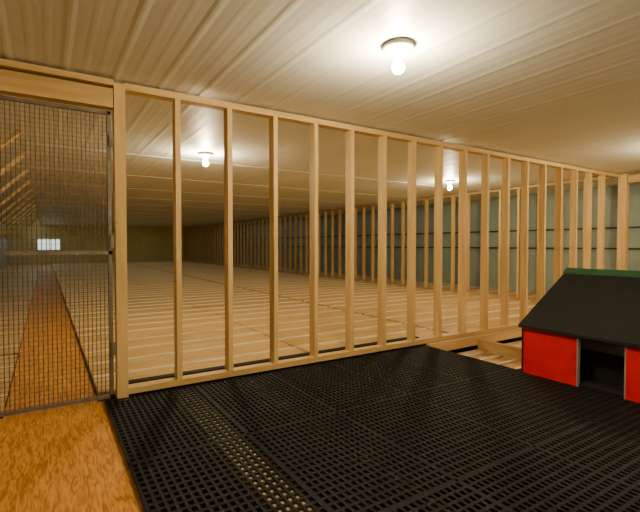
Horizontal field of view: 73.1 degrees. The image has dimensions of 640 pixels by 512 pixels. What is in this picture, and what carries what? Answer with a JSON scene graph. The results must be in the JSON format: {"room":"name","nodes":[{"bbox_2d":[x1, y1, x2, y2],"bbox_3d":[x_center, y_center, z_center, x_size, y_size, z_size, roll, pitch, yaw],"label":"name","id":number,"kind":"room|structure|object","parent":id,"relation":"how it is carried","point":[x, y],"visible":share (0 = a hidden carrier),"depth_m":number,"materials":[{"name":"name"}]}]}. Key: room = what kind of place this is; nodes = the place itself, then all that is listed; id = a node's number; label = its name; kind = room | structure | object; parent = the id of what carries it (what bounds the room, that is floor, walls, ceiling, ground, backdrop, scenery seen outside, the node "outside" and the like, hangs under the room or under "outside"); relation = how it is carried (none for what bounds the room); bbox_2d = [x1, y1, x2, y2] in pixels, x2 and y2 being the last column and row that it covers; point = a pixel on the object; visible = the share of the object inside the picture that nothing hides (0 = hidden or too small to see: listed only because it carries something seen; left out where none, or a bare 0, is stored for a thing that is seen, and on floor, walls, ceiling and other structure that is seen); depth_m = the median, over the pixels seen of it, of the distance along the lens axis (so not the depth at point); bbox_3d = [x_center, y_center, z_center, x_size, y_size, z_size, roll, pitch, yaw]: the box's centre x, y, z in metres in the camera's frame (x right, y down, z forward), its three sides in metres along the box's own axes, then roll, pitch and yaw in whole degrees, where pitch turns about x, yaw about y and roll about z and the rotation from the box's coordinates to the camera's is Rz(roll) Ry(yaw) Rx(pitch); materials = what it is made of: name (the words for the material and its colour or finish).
{"room":"farm building","nodes":[
{"label":"farm building","id":0,"kind":"room"},
{"bbox_2d":[0,219,9,269],"bbox_3d":[-8.437,-0.073,10.102,0.100,2.670,32.100,-1,2,-32],"label":"wall","id":1,"kind":"structure","parent":0,"point":[4,244],"depth_m":20.75,"materials":[{"name":"teal metal"}]},
{"bbox_2d":[0,129,39,238],"bbox_3d":[-9.493,-1.064,13.197,1.464,0.814,22.190,-1,2,-32],"label":"frame","id":2,"kind":"object","parent":1,"relation":"attached to","point":[3,189],"visible":0.76,"depth_m":9.55,"materials":[{"name":"brown wood"}]},
{"bbox_2d":[9,224,204,264],"bbox_3d":[-12.413,-0.495,26.647,10.950,2.670,0.100,-1,2,-32],"label":"wall","id":3,"kind":"structure","parent":0,"point":[144,244],"depth_m":26.07,"materials":[{"name":"brown wood"}]},
{"bbox_2d":[37,238,61,249],"bbox_3d":[-15.426,-0.658,24.625,1.180,0.680,0.070,-1,2,-32],"label":"window","id":4,"kind":"structure","parent":3,"relation":"in","point":[52,243],"depth_m":24.60,"materials":[{"name":"white glass"}]},
{"bbox_2d":[0,261,545,418],"bbox_3d":[-5.480,0.710,15.771,10.950,0.116,25.540,-1,2,-32],"label":"floor","id":5,"kind":"structure","parent":0,"point":[150,285],"depth_m":6.82,"materials":[{"name":"beige wood"}]},
{"bbox_2d":[128,336,418,398],"bbox_3d":[-0.178,0.974,3.987,2.950,0.130,0.075,-1,2,-32],"label":"strip","id":6,"kind":"object","parent":5,"relation":"on","point":[196,371],"visible":0.21,"depth_m":3.70,"materials":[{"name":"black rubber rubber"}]},
{"bbox_2d":[0,58,618,400],"bbox_3d":[1.187,-0.135,4.711,8.560,2.240,0.140,-1,2,-32],"label":"wall","id":7,"kind":"structure","parent":0,"point":[18,79],"depth_m":3.94,"materials":[{"name":"brown wood"}]},
{"bbox_2d":[0,95,115,416],"bbox_3d":[-1.803,0.003,2.806,0.847,2.000,0.042,-1,2,-32],"label":"door","id":8,"kind":"structure","parent":7,"relation":"in","point":[109,137],"depth_m":2.86,"materials":[{"name":"metal"}]},
{"bbox_2d":[0,0,639,227],"bbox_3d":[-3.711,-1.482,13.072,11.100,0.006,32.100,-1,2,-32],"label":"ceiling","id":9,"kind":"structure","parent":0,"point":[557,81],"depth_m":3.22,"materials":[{"name":"beige wood"}]},
{"bbox_2d":[198,152,212,165],"bbox_3d":[-1.433,-1.205,5.412,0.186,0.161,0.186,-1,2,-32],"label":"ceiling light bulb","id":10,"kind":"object","parent":9,"relation":"attached to","point":[205,155],"depth_m":5.38,"materials":[{"name":"white glass"}]},
{"bbox_2d":[382,38,414,73],"bbox_3d":[0.451,-1.130,2.487,0.186,0.161,0.186,-1,2,-32],"label":"ceiling light bulb","id":11,"kind":"object","parent":9,"relation":"attached to","point":[397,48],"depth_m":2.45,"materials":[{"name":"white glass"}]},
{"bbox_2d":[444,180,454,189],"bbox_3d":[2.321,-1.264,7.726,0.186,0.161,0.186,-1,2,-32],"label":"ceiling light bulb","id":12,"kind":"object","parent":9,"relation":"attached to","point":[449,182],"depth_m":7.69,"materials":[{"name":"white glass"}]},
{"bbox_2d":[0,264,639,511],"bbox_3d":[-3.774,0.959,13.093,10.950,0.455,32.100,-1,2,-32],"label":"floor","id":13,"kind":"structure","parent":0,"point":[70,458],"depth_m":2.58,"materials":[{"name":"orange wood"}]},
{"bbox_2d":[108,367,628,511],"bbox_3d":[0.874,1.193,2.180,3.099,0.324,3.890,-1,2,-32],"label":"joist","id":14,"kind":"object","parent":13,"relation":"on","point":[256,464],"visible":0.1,"depth_m":2.32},
{"bbox_2d":[104,345,639,511],"bbox_3d":[1.468,1.013,2.618,4.599,0.009,4.019,-1,2,-32],"label":"floor mat","id":15,"kind":"object","parent":13,"relation":"on","point":[612,422],"visible":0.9,"depth_m":2.39,"materials":[{"name":"plastic"}]},
{"bbox_2d":[518,268,639,402],"bbox_3d":[2.665,0.553,3.521,1.540,0.860,1.296,-1,2,-32],"label":"doghouse","id":16,"kind":"object","parent":15,"relation":"on","point":[584,331],"visible":1,"depth_m":3.39,"materials":[{"name":"red wood"}]},
{"bbox_2d":[184,174,639,301],"bbox_3d":[-0.442,-0.344,15.238,0.089,2.350,31.804,-1,2,-32],"label":"wall","id":17,"kind":"structure","parent":0,"point":[189,245],"depth_m":12.20,"materials":[{"name":"brown wood"}]},
{"bbox_2d":[209,183,639,292],"bbox_3d":[0.888,-0.224,16.029,0.100,2.670,32.100,-1,2,-32],"label":"wall","id":18,"kind":"structure","parent":0,"point":[611,192],"depth_m":11.02,"materials":[{"name":"teal metal"}]},
{"bbox_2d":[221,226,639,249],"bbox_3d":[0.848,-0.537,15.936,0.030,0.430,32.000,-1,2,-32],"label":"pipe","id":19,"kind":"object","parent":18,"relation":"attached to","point":[632,226],"visible":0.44,"depth_m":10.59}
]}

